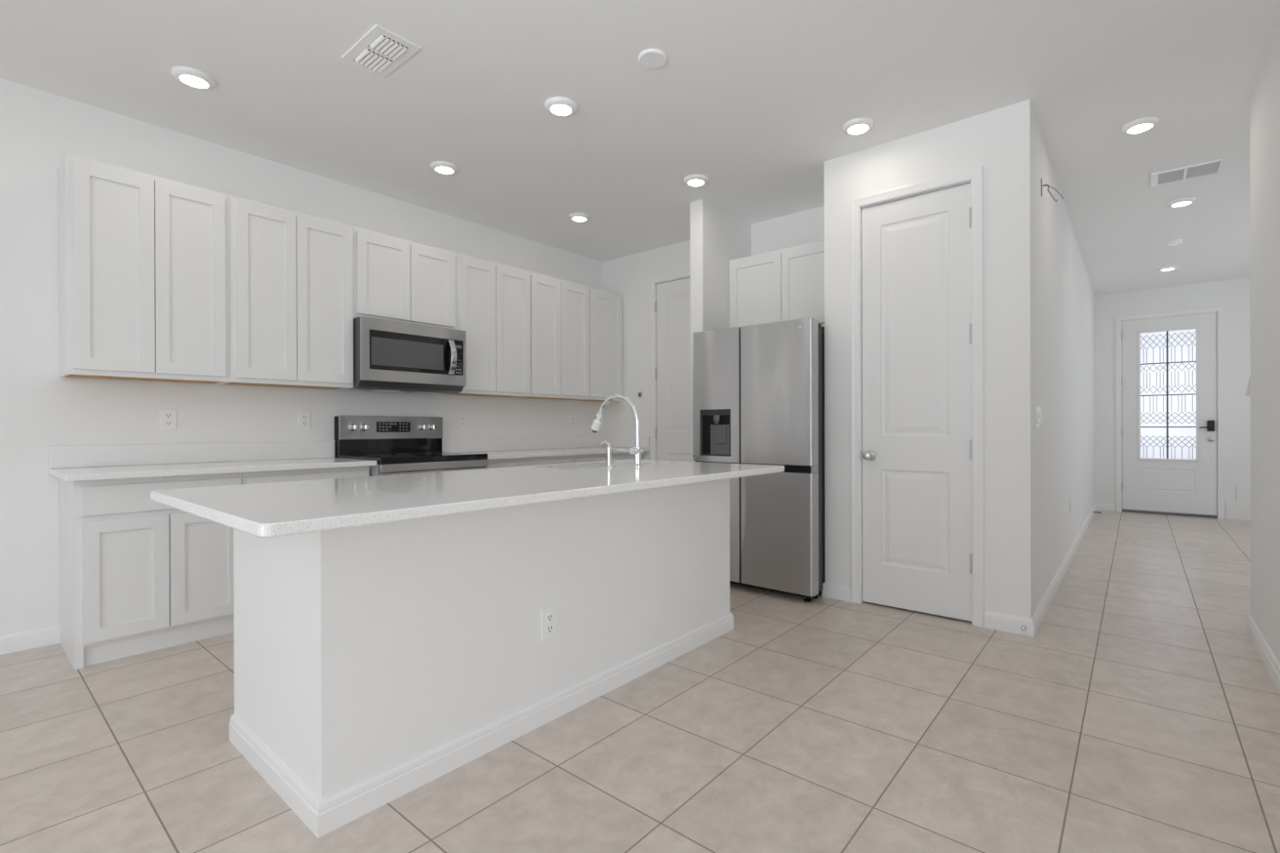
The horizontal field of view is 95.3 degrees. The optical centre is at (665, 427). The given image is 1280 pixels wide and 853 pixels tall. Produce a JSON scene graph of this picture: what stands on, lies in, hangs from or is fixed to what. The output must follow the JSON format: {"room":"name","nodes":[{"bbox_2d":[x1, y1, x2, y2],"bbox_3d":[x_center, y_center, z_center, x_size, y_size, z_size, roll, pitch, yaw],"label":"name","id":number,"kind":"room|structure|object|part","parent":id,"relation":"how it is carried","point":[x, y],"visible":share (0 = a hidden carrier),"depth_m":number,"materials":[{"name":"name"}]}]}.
{"room":"kitchen","nodes":[
{"label":"kitchen","id":0,"kind":"room"},
{"bbox_2d":[0,77,602,635],"bbox_3d":[-3.449,-0.300,2.636,0.110,2.794,8.758,0,0,39],"label":"wall","id":1,"kind":"structure","parent":0,"point":[40,409],"depth_m":3.15,"materials":[{"name":"white paint"}]},
{"bbox_2d":[0,625,60,654],"bbox_3d":[-4.623,1.058,1.085,0.015,0.088,4.862,0,0,39],"label":"baseboard","id":2,"kind":"structure","parent":1,"relation":"attached to","point":[13,642],"depth_m":2.89,"materials":[{"name":"white paint"}]},
{"bbox_2d":[57,153,230,384],"bbox_3d":[-2.779,-0.790,3.132,0.307,1.059,0.650,0,0,39],"label":"upper cabinet","id":3,"kind":"object","parent":1,"relation":"attached to","point":[144,259],"visible":1,"depth_m":2.99,"materials":[{"name":"white paint"}]},
{"bbox_3d":[-2.763,-0.789,2.924,0.020,1.003,0.297,0,0,39],"label":"door","id":4,"kind":"part","parent":3,"relation":"part of","materials":[{"name":"white paint"}]},
{"bbox_3d":[-2.572,-0.790,3.159,0.020,1.003,0.300,0,0,39],"label":"door","id":5,"kind":"part","parent":3,"relation":"part of","materials":[{"name":"white paint"}]},
{"bbox_2d":[160,408,176,429],"bbox_3d":[-2.827,-0.049,3.309,0.008,0.116,0.072,0,0,39],"label":"wall outlet","id":6,"kind":"object","parent":1,"relation":"attached to","point":[167,416],"visible":1,"depth_m":3.31,"materials":[{"name":"white plastic"}]},
{"bbox_2d":[164,413,172,418],"bbox_3d":[-2.825,-0.070,3.308,0.003,0.033,0.033,0,0,39],"label":"receptacle","id":7,"kind":"object","parent":6,"relation":"attached to","point":[167,415],"depth_m":3.31,"materials":[{"name":"grey plastic"}]},
{"bbox_2d":[164,420,172,426],"bbox_3d":[-2.825,-0.028,3.308,0.003,0.033,0.033,0,0,39],"label":"receptacle","id":8,"kind":"object","parent":6,"relation":"attached to","point":[167,423],"depth_m":3.31,"materials":[{"name":"grey plastic"}]},
{"bbox_2d":[48,440,334,468],"bbox_3d":[-2.692,0.146,3.465,0.020,0.114,1.343,0,0,39],"label":"backsplash","id":9,"kind":"structure","parent":1,"relation":"attached to","point":[94,455],"depth_m":3.34,"materials":[{"name":"white stone"}]},
{"bbox_2d":[216,195,353,389],"bbox_3d":[-2.364,-0.792,3.644,0.307,1.059,0.667,0,0,39],"label":"upper cabinet","id":10,"kind":"object","parent":1,"relation":"attached to","point":[291,302],"visible":0.9,"depth_m":3.52,"materials":[{"name":"white paint"}]},
{"bbox_3d":[-2.350,-0.791,3.434,0.020,1.003,0.303,0,0,39],"label":"door","id":11,"kind":"part","parent":10,"relation":"part of","materials":[{"name":"white paint"}]},
{"bbox_3d":[-2.150,-0.791,3.680,0.020,1.003,0.323,0,0,39],"label":"door","id":12,"kind":"part","parent":10,"relation":"part of","materials":[{"name":"white paint"}]},
{"bbox_2d":[297,411,310,429],"bbox_3d":[-2.389,-0.051,3.850,0.008,0.116,0.072,0,0,39],"label":"wall outlet","id":13,"kind":"object","parent":1,"relation":"attached to","point":[304,417],"visible":1,"depth_m":3.85,"materials":[{"name":"white plastic"}]},
{"bbox_2d":[302,414,306,419],"bbox_3d":[-2.387,-0.071,3.849,0.003,0.033,0.033,0,0,39],"label":"receptacle","id":14,"kind":"object","parent":13,"relation":"attached to","point":[304,416],"depth_m":3.85,"materials":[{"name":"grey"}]},
{"bbox_2d":[302,421,306,426],"bbox_3d":[-2.387,-0.029,3.849,0.003,0.033,0.033,0,0,39],"label":"receptacle","id":15,"kind":"object","parent":13,"relation":"attached to","point":[304,423],"depth_m":3.85,"materials":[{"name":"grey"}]},
{"bbox_2d":[352,226,457,329],"bbox_3d":[-1.918,-1.022,4.195,0.307,0.602,0.750,0,0,39],"label":"upper cabinet","id":16,"kind":"object","parent":1,"relation":"attached to","point":[394,278],"visible":0.79,"depth_m":4.06,"materials":[{"name":"white paint"}]},
{"bbox_3d":[-1.917,-1.025,3.969,0.020,0.538,0.355,0,0,39],"label":"door","id":17,"kind":"part","parent":16,"relation":"part of","materials":[{"name":"white paint"}]},
{"bbox_2d":[347,315,466,394],"bbox_3d":[-1.854,-0.488,4.146,0.461,0.465,0.748,0,0,39],"label":"microwave","id":18,"kind":"object","parent":16,"relation":"attached to","point":[389,356],"visible":1,"depth_m":4.00,"materials":[{"name":"grey metal"}]},
{"bbox_3d":[-1.736,-0.513,4.019,0.002,0.257,0.602,0,0,39],"label":"door glass","id":19,"kind":"part","parent":18,"relation":"part of","materials":[{"name":"black glass"}]},
{"bbox_3d":[-1.542,-0.514,4.209,0.055,0.247,0.042,0,0,39],"label":"handle","id":20,"kind":"part","parent":18,"relation":"part of","materials":[{"name":"silver metal"}]},
{"bbox_3d":[-1.524,-0.516,4.298,0.028,0.409,0.096,0,0,39],"label":"control panel","id":21,"kind":"part","parent":18,"relation":"part of","materials":[{"name":"silver metal"}]},
{"bbox_3d":[-1.695,-1.026,4.243,0.020,0.538,0.340,0,0,39],"label":"door","id":22,"kind":"part","parent":16,"relation":"part of","materials":[{"name":"white paint"}]},
{"bbox_2d":[458,414,466,428],"bbox_3d":[-1.657,-0.053,4.754,0.008,0.116,0.072,0,0,39],"label":"wall outlet","id":23,"kind":"object","parent":1,"relation":"attached to","point":[462,418],"visible":1,"depth_m":4.75,"materials":[{"name":"white plastic"}]},
{"bbox_2d":[437,253,530,397],"bbox_3d":[-1.468,-0.795,4.750,0.307,1.059,0.675,0,0,39],"label":"upper cabinet","id":24,"kind":"object","parent":1,"relation":"attached to","point":[494,299],"visible":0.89,"depth_m":4.64,"materials":[{"name":"white paint"}]},
{"bbox_3d":[-1.459,-0.794,4.534,0.020,1.003,0.308,0,0,39],"label":"door","id":25,"kind":"part","parent":24,"relation":"part of","materials":[{"name":"white paint"}]},
{"bbox_3d":[-1.254,-0.795,4.787,0.020,1.003,0.334,0,0,39],"label":"door","id":26,"kind":"part","parent":24,"relation":"part of","materials":[{"name":"white paint"}]},
{"bbox_2d":[442,435,603,452],"bbox_3d":[-1.213,0.140,5.291,0.020,0.114,1.818,0,0,39],"label":"backsplash","id":27,"kind":"structure","parent":1,"relation":"attached to","point":[494,444],"depth_m":5.16,"materials":[{"name":"white stone"}]},
{"bbox_2d":[517,271,589,399],"bbox_3d":[-1.040,-0.797,5.280,0.307,1.059,0.686,0,0,39],"label":"upper cabinet","id":28,"kind":"object","parent":1,"relation":"attached to","point":[560,339],"visible":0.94,"depth_m":5.15,"materials":[{"name":"white paint"}]},
{"bbox_3d":[-1.039,-0.796,5.052,0.020,1.003,0.313,0,0,39],"label":"door","id":29,"kind":"part","parent":28,"relation":"part of","materials":[{"name":"white paint"}]},
{"bbox_3d":[-0.831,-0.797,5.310,0.020,1.003,0.339,0,0,39],"label":"door","id":30,"kind":"part","parent":28,"relation":"part of","materials":[{"name":"white paint"}]},
{"bbox_2d":[569,415,575,427],"bbox_3d":[-0.907,-0.064,5.680,0.008,0.116,0.072,0,0,39],"label":"wall outlet","id":31,"kind":"object","parent":1,"relation":"attached to","point":[572,418],"visible":1,"depth_m":5.67,"materials":[{"name":"white plastic"}]},
{"bbox_2d":[574,286,622,401],"bbox_3d":[-0.678,-0.799,5.727,0.307,1.059,0.462,0,0,39],"label":"upper cabinet","id":32,"kind":"object","parent":1,"relation":"attached to","point":[605,308],"visible":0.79,"depth_m":5.62,"materials":[{"name":"white paint"}]},
{"bbox_3d":[-0.573,-0.798,5.627,0.020,1.003,0.411,0,0,39],"label":"door","id":33,"kind":"part","parent":32,"relation":"part of","materials":[{"name":"white paint"}]},
{"bbox_2d":[0,510,1279,852],"bbox_3d":[1.637,1.114,1.864,9.004,0.060,14.152,0,0,39],"label":"floor","id":34,"kind":"structure","parent":0,"point":[1140,713],"depth_m":2.03,"materials":[{"name":"beige tile"}]},
{"bbox_2d":[59,472,242,670],"bbox_3d":[-2.679,0.665,3.048,0.564,0.859,0.638,0,0,39],"label":"base cabinet","id":35,"kind":"object","parent":34,"relation":"on","point":[139,574],"visible":0.73,"depth_m":2.81,"materials":[{"name":"white paint"}]},
{"bbox_3d":[-2.557,0.704,2.766,0.020,0.556,0.305,0,0,39],"label":"door","id":36,"kind":"part","parent":35,"relation":"part of","materials":[{"name":"white paint"}]},
{"bbox_3d":[-2.464,0.333,2.882,0.020,0.135,0.604,0,0,39],"label":"drawer","id":37,"kind":"part","parent":35,"relation":"part of","materials":[{"name":"white paint"}]},
{"bbox_3d":[-2.365,0.703,3.003,0.020,0.556,0.296,0,0,39],"label":"door","id":38,"kind":"part","parent":35,"relation":"part of","materials":[{"name":"white paint"}]},
{"bbox_2d":[48,440,377,481],"bbox_3d":[-2.450,0.161,3.269,0.643,0.144,1.343,0,0,39],"label":"countertop","id":39,"kind":"structure","parent":35,"relation":"on","point":[94,462],"depth_m":3.23,"materials":[{"name":"white stone"}]},
{"bbox_2d":[242,466,369,484],"bbox_3d":[-2.268,0.663,3.556,0.564,0.859,0.667,0,0,39],"label":"base cabinet","id":40,"kind":"object","parent":34,"relation":"on","point":[264,477],"visible":0.18,"depth_m":3.35,"materials":[{"name":"white paint"}]},
{"bbox_2d":[333,415,488,475],"bbox_3d":[-1.746,0.502,4.059,0.736,1.176,0.762,0,0,39],"label":"stove","id":41,"kind":"object","parent":34,"relation":"on","point":[399,445],"visible":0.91,"depth_m":4.08,"materials":[{"name":"grey metal"}]},
{"bbox_3d":[-2.142,-0.005,4.005,0.042,0.048,0.048,0,0,39],"label":"knob","id":42,"kind":"part","parent":41,"relation":"part of","materials":[{"name":"silver metal"}]},
{"bbox_3d":[-2.096,-0.005,4.062,0.042,0.048,0.048,0,0,39],"label":"knob","id":43,"kind":"part","parent":41,"relation":"part of","materials":[{"name":"silver metal"}]},
{"bbox_2d":[339,451,487,464],"bbox_3d":[-1.743,0.203,4.056,0.606,0.038,0.755,0,0,39],"label":"cooktop","id":44,"kind":"object","parent":41,"relation":"in","point":[381,457],"depth_m":3.94,"materials":[{"name":"black glass"}]},
{"bbox_3d":[-1.827,-0.007,4.394,0.042,0.048,0.048,0,0,39],"label":"knob","id":45,"kind":"part","parent":41,"relation":"part of","materials":[{"name":"silver metal"}]},
{"bbox_3d":[-1.778,-0.007,4.454,0.042,0.048,0.048,0,0,39],"label":"knob","id":46,"kind":"part","parent":41,"relation":"part of","materials":[{"name":"silver metal"}]},
{"bbox_3d":[-1.521,0.555,3.877,0.030,0.551,0.753,0,0,39],"label":"oven door","id":47,"kind":"part","parent":41,"relation":"part of","materials":[{"name":"silver metal"}]},
{"bbox_3d":[-1.521,0.250,3.876,0.035,0.051,0.761,0,0,39],"label":"trim","id":48,"kind":"part","parent":41,"relation":"part of","materials":[{"name":"silver metal"}]},
{"bbox_2d":[228,478,733,838],"bbox_3d":[-0.581,0.659,2.592,0.774,0.860,2.056,0,0,39],"label":"kitchen island","id":49,"kind":"object","parent":34,"relation":"on","point":[375,663],"visible":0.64,"depth_m":1.90,"materials":[{"name":"white paint"}]},
{"bbox_2d":[150,458,784,537],"bbox_3d":[-0.526,0.214,2.456,1.074,0.030,2.329,0,0,39],"label":"island countertop","id":50,"kind":"structure","parent":49,"relation":"on","point":[270,509],"depth_m":1.85,"materials":[{"name":"white stone"}]},
{"bbox_2d":[600,440,613,468],"bbox_3d":[-0.295,0.130,2.894,0.084,0.136,0.040,0,0,39],"label":"soap dispenser","id":51,"kind":"object","parent":50,"relation":"on","point":[609,448],"visible":1,"depth_m":2.87,"materials":[{"name":"silver metal"}]},
{"bbox_2d":[591,394,643,466],"bbox_3d":[-0.303,0.009,3.041,0.360,0.376,0.178,0,0,39],"label":"faucet","id":52,"kind":"object","parent":50,"relation":"on","point":[637,451],"visible":1,"depth_m":2.99,"materials":[{"name":"silver metal"}]},
{"bbox_3d":[-0.252,-0.041,3.079,0.299,0.276,0.025,0,0,39],"label":"spout","id":53,"kind":"part","parent":52,"relation":"part of","materials":[{"name":"silver metal"}]},
{"bbox_3d":[-0.186,0.118,2.942,0.038,0.038,0.171,0,0,39],"label":"handle","id":54,"kind":"part","parent":52,"relation":"part of","materials":[{"name":"silver metal"}]},
{"bbox_3d":[-0.580,1.045,2.592,0.774,0.088,2.056,0,0,39],"label":"baseboard","id":55,"kind":"part","parent":49,"relation":"part of","materials":[{"name":"white paint"}]},
{"bbox_2d":[541,604,556,640],"bbox_3d":[-0.434,0.727,2.174,0.008,0.116,0.072,0,0,39],"label":"wall outlet","id":56,"kind":"object","parent":49,"relation":"attached to","point":[548,615],"visible":1,"depth_m":2.17,"materials":[{"name":"white plastic"}]},
{"bbox_2d":[546,613,553,622],"bbox_3d":[-0.433,0.706,2.172,0.003,0.033,0.033,0,0,39],"label":"receptacle","id":57,"kind":"object","parent":56,"relation":"attached to","point":[549,616],"depth_m":2.17,"materials":[{"name":"grey plastic"}]},
{"bbox_2d":[546,623,553,633],"bbox_3d":[-0.432,0.748,2.172,0.003,0.033,0.033,0,0,39],"label":"receptacle","id":58,"kind":"object","parent":56,"relation":"attached to","point":[549,627],"depth_m":2.17,"materials":[{"name":"grey plastic"}]},
{"bbox_2d":[485,452,642,468],"bbox_3d":[-1.002,0.658,5.118,0.564,0.859,1.810,0,0,39],"label":"base cabinet","id":59,"kind":"object","parent":34,"relation":"on","point":[501,463],"visible":0.13,"depth_m":4.79,"materials":[{"name":"white paint"}]},
{"bbox_3d":[-1.075,0.328,4.597,0.020,0.135,0.870,0,0,39],"label":"drawer","id":60,"kind":"part","parent":59,"relation":"part of","materials":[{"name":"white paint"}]},
{"bbox_2d":[442,435,649,459],"bbox_3d":[-0.971,0.155,5.095,0.643,0.144,1.818,0,0,39],"label":"countertop","id":61,"kind":"structure","parent":59,"relation":"on","point":[495,448],"depth_m":5.13,"materials":[{"name":"white stone"}]},
{"bbox_3d":[-0.506,0.325,5.300,0.020,0.135,0.860,0,0,39],"label":"drawer","id":62,"kind":"part","parent":59,"relation":"part of","materials":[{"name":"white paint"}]},
{"bbox_2d":[693,317,825,602],"bbox_3d":[0.807,0.205,4.156,0.902,1.757,0.882,0,0,39],"label":"refrigerator","id":63,"kind":"object","parent":34,"relation":"on","point":[758,390],"visible":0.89,"depth_m":3.74,"materials":[{"name":"grey metal"}]},
{"bbox_3d":[0.366,-0.220,4.026,0.382,0.904,0.084,0,0,39],"label":"door","id":64,"kind":"part","parent":63,"relation":"part of","materials":[{"name":"silver metal"}]},
{"bbox_3d":[0.369,0.654,4.027,0.382,0.751,0.084,0,0,39],"label":"door","id":65,"kind":"part","parent":63,"relation":"part of","materials":[{"name":"silver metal"}]},
{"bbox_3d":[0.614,1.052,3.917,0.863,0.035,0.020,0,0,39],"label":"kick plate","id":66,"kind":"part","parent":63,"relation":"part of","materials":[{"name":"black plastic"}]},
{"bbox_3d":[0.721,-0.221,3.739,0.508,0.904,0.084,0,0,39],"label":"door","id":67,"kind":"part","parent":63,"relation":"part of","materials":[{"name":"silver metal"}]},
{"bbox_3d":[0.724,0.654,3.740,0.508,0.751,0.084,0,0,39],"label":"door","id":68,"kind":"part","parent":63,"relation":"part of","materials":[{"name":"silver metal"}]},
{"bbox_2d":[0,0,1279,295],"bbox_3d":[1.630,-1.743,1.861,9.004,0.093,14.152,0,0,39],"label":"ceiling","id":69,"kind":"structure","parent":0,"point":[753,98],"depth_m":2.98,"materials":[{"name":"white paint"}]},
{"bbox_2d":[170,66,216,89],"bbox_3d":[-2.285,-1.689,2.823,0.172,0.023,0.172,0,0,39],"label":"recessed light","id":70,"kind":"object","parent":69,"relation":"in","point":[190,77],"visible":1,"depth_m":2.80,"materials":[{"name":"white plastic"}]},
{"bbox_2d":[341,24,420,78],"bbox_3d":[-1.292,-1.696,2.641,0.346,0.014,0.194,0,0,39],"label":"ceiling vent","id":71,"kind":"object","parent":69,"relation":"in","point":[380,51],"visible":1,"depth_m":2.62,"materials":[{"name":"white plastic"}]},
{"bbox_2d":[430,160,458,174],"bbox_3d":[-1.444,-1.692,3.802,0.172,0.023,0.172,0,0,39],"label":"recessed light","id":72,"kind":"object","parent":69,"relation":"in","point":[442,167],"visible":1,"depth_m":3.77,"materials":[{"name":"white plastic"}]},
{"bbox_2d":[544,97,577,116],"bbox_3d":[-0.554,-1.694,3.084,0.172,0.023,0.172,0,0,39],"label":"recessed light","id":73,"kind":"object","parent":69,"relation":"in","point":[556,106],"visible":1,"depth_m":3.06,"materials":[{"name":"white plastic"}]},
{"bbox_2d":[568,212,590,222],"bbox_3d":[-0.696,-1.695,4.700,0.172,0.023,0.172,0,0,39],"label":"recessed light","id":74,"kind":"object","parent":69,"relation":"in","point":[577,217],"visible":1,"depth_m":4.66,"materials":[{"name":"white plastic"}]},
{"bbox_2d":[683,174,708,186],"bbox_3d":[0.208,-1.697,4.008,0.172,0.023,0.172,0,0,39],"label":"recessed light","id":75,"kind":"object","parent":69,"relation":"in","point":[692,180],"visible":1,"depth_m":3.97,"materials":[{"name":"white plastic"}]},
{"bbox_2d":[842,117,874,135],"bbox_3d":[1.087,-1.698,3.292,0.172,0.023,0.172,0,0,39],"label":"recessed light","id":76,"kind":"object","parent":69,"relation":"in","point":[860,126],"visible":1,"depth_m":3.26,"materials":[{"name":"white plastic"}]},
{"bbox_2d":[1120,116,1159,134],"bbox_3d":[2.680,-1.702,3.292,0.172,0.023,0.172,0,0,39],"label":"recessed light","id":77,"kind":"object","parent":69,"relation":"in","point":[1142,125],"visible":1,"depth_m":3.26,"materials":[{"name":"white plastic"}]},
{"bbox_2d":[1156,265,1177,271],"bbox_3d":[5.394,-1.713,6.261,0.172,0.023,0.172,0,0,39],"label":"recessed light","id":78,"kind":"object","parent":69,"relation":"in","point":[1169,268],"visible":1,"depth_m":6.23,"materials":[{"name":"white plastic"}]},
{"bbox_2d":[1164,239,1183,246],"bbox_3d":[4.685,-1.704,5.369,0.128,0.036,0.128,0,0,39],"label":"smoke detector","id":79,"kind":"object","parent":69,"relation":"attached to","point":[1175,242],"visible":1,"depth_m":5.34,"materials":[{"name":"white plastic"}]},
{"bbox_2d":[1166,196,1196,207],"bbox_3d":[3.910,-1.707,4.415,0.172,0.023,0.172,0,0,39],"label":"recessed light","id":80,"kind":"object","parent":69,"relation":"in","point":[1183,202],"visible":1,"depth_m":4.39,"materials":[{"name":"white plastic"}]},
{"bbox_2d":[1151,158,1222,186],"bbox_3d":[3.487,-1.710,3.913,0.350,0.014,0.250,0,0,39],"label":"ceiling vent","id":81,"kind":"object","parent":69,"relation":"in","point":[1211,167],"visible":1,"depth_m":3.90,"materials":[{"name":"white plastic"}]},
{"bbox_2d":[602,205,824,459],"bbox_3d":[0.793,-0.314,4.907,3.846,2.794,0.110,0,0,39],"label":"wall","id":82,"kind":"structure","parent":0,"point":[628,276],"depth_m":5.65,"materials":[{"name":"white paint"}]},
{"bbox_2d":[637,391,642,397],"bbox_3d":[-0.252,-0.323,5.676,0.052,0.056,0.009,0,0,39],"label":"button","id":83,"kind":"object","parent":82,"relation":"attached to","point":[639,393],"visible":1,"depth_m":5.67,"materials":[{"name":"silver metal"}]},
{"bbox_2d":[649,269,690,461],"bbox_3d":[0.251,-0.177,5.333,0.938,2.522,0.129,0,0,39],"label":"door","id":84,"kind":"structure","parent":82,"relation":"in","point":[670,293],"depth_m":5.46,"materials":[{"name":"white paint"}]},
{"bbox_2d":[728,240,824,328],"bbox_3d":[0.976,-1.023,4.451,0.951,0.612,0.362,0,0,39],"label":"upper cabinet","id":85,"kind":"object","parent":82,"relation":"attached to","point":[787,284],"visible":0.49,"depth_m":4.33,"materials":[{"name":"white paint"}]},
{"bbox_3d":[0.688,-1.024,4.464,0.443,0.555,0.020,0,0,39],"label":"door","id":86,"kind":"part","parent":85,"relation":"part of","materials":[{"name":"white paint"}]},
{"bbox_3d":[1.040,-1.024,4.179,0.456,0.555,0.020,0,0,39],"label":"door","id":87,"kind":"part","parent":85,"relation":"part of","materials":[{"name":"white paint"}]},
{"bbox_2d":[689,199,751,462],"bbox_3d":[0.455,-0.313,4.658,0.117,2.794,0.703,0,0,39],"label":"wall","id":88,"kind":"structure","parent":0,"point":[717,237],"depth_m":4.43,"materials":[{"name":"white paint"}]},
{"bbox_2d":[823,99,1034,618],"bbox_3d":[1.497,-0.314,3.435,1.131,2.794,0.115,0,0,39],"label":"wall","id":89,"kind":"structure","parent":0,"point":[999,141],"depth_m":3.15,"materials":[{"name":"white paint"}]},
{"bbox_2d":[822,582,850,601],"bbox_3d":[1.114,1.039,3.731,0.191,0.088,0.115,0,0,39],"label":"baseboard","id":90,"kind":"structure","parent":89,"relation":"attached to","point":[829,590],"depth_m":3.69,"materials":[{"name":"white paint"}]},
{"bbox_2d":[849,166,984,627],"bbox_3d":[1.457,-0.168,3.418,0.737,2.502,0.183,0,0,39],"label":"door","id":91,"kind":"structure","parent":89,"relation":"in","point":[917,260],"depth_m":3.39,"materials":[{"name":"white paint"}]},
{"bbox_3d":[1.211,0.166,3.600,0.008,0.055,0.015,0,0,39],"label":"strike plate","id":92,"kind":"part","parent":91,"relation":"part of","materials":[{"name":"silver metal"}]},
{"bbox_3d":[1.232,0.167,3.538,0.062,0.062,0.085,0,0,39],"label":"knob","id":93,"kind":"part","parent":91,"relation":"part of","materials":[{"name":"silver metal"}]},
{"bbox_2d":[1032,108,1094,612],"bbox_3d":[3.741,-0.323,5.399,0.115,2.794,5.762,0,0,39],"label":"wall","id":94,"kind":"structure","parent":0,"point":[1064,296],"depth_m":4.18,"materials":[{"name":"white paint"}]},
{"bbox_2d":[1035,405,1042,427],"bbox_3d":[2.071,-0.061,3.232,0.017,0.120,0.170,0,0,39],"label":"light switch","id":95,"kind":"object","parent":94,"relation":"attached to","point":[1037,414],"visible":1,"depth_m":3.19,"materials":[{"name":"white plastic"}]},
{"bbox_2d":[984,502,1115,636],"bbox_3d":[3.747,1.030,5.314,0.230,0.088,5.902,0,0,41],"label":"baseboard","id":96,"kind":"structure","parent":94,"relation":"attached to","point":[993,620],"depth_m":3.26,"materials":[{"name":"white paint"}]},
{"bbox_2d":[1040,178,1063,201],"bbox_3d":[2.301,-1.392,3.440,0.295,0.105,0.041,0,0,-33],"label":"electrical wires","id":97,"kind":"object","parent":94,"relation":"attached to","point":[1046,184],"visible":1,"depth_m":3.38,"materials":[{"name":"silver metal"}]},
{"bbox_3d":[2.179,-1.394,3.378,0.004,0.100,0.024,0,0,39],"label":"plate","id":98,"kind":"part","parent":97,"relation":"part of","materials":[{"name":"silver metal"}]},
{"bbox_2d":[1069,497,1071,513],"bbox_3d":[3.312,0.636,4.770,0.008,0.116,0.072,0,0,39],"label":"wall outlet","id":99,"kind":"object","parent":94,"relation":"attached to","point":[1070,498],"visible":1,"depth_m":4.75,"materials":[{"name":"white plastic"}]},
{"bbox_2d":[1094,277,1250,519],"bbox_3d":[6.360,-0.332,7.060,3.400,2.794,0.115,0,0,39],"label":"wall","id":100,"kind":"structure","parent":0,"point":[1234,295],"depth_m":7.00,"materials":[{"name":"white paint"}]},
{"bbox_2d":[1115,306,1224,519],"bbox_3d":[6.171,-0.181,7.164,1.010,2.494,0.181,0,0,39],"label":"door","id":101,"kind":"structure","parent":100,"relation":"in","point":[1170,365],"depth_m":7.15,"materials":[{"name":"white paint"}]},
{"bbox_3d":[6.162,-0.406,7.154,0.575,1.625,0.010,0,0,39],"label":"glazing frame","id":102,"kind":"part","parent":101,"relation":"part of","materials":[{"name":"clear glass"}]},
{"bbox_3d":[6.179,-0.407,7.174,0.531,1.575,0.006,0,0,39],"label":"glass","id":103,"kind":"part","parent":101,"relation":"part of","materials":[{"name":"glass"}]},
{"bbox_2d":[1225,485,1250,520],"bbox_3d":[6.983,0.765,6.474,1.098,0.600,0.016,0,0,39],"label":"trim","id":104,"kind":"structure","parent":100,"relation":"attached to","point":[1240,509],"depth_m":6.73,"materials":[{"name":"white paint"}]},
{"bbox_2d":[1249,18,1279,662],"bbox_3d":[2.276,-0.315,1.980,0.115,2.794,2.744,0,0,39],"label":"wall","id":105,"kind":"structure","parent":0,"point":[1264,104],"depth_m":2.69,"materials":[{"name":"white paint"}]},
{"bbox_2d":[1244,375,1250,395],"bbox_3d":[3.194,-0.275,3.170,0.022,0.194,0.271,0,0,37],"label":"handrail","id":106,"kind":"object","parent":105,"relation":"attached to","point":[1248,389],"visible":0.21,"depth_m":3.23,"materials":[{"name":"white plastic"}]},
{"bbox_2d":[1246,614,1279,692],"bbox_3d":[2.272,1.038,1.997,0.115,0.088,2.759,0,0,39],"label":"baseboard","id":107,"kind":"structure","parent":105,"relation":"attached to","point":[1268,658],"depth_m":2.67,"materials":[{"name":"white paint"}]}
]}

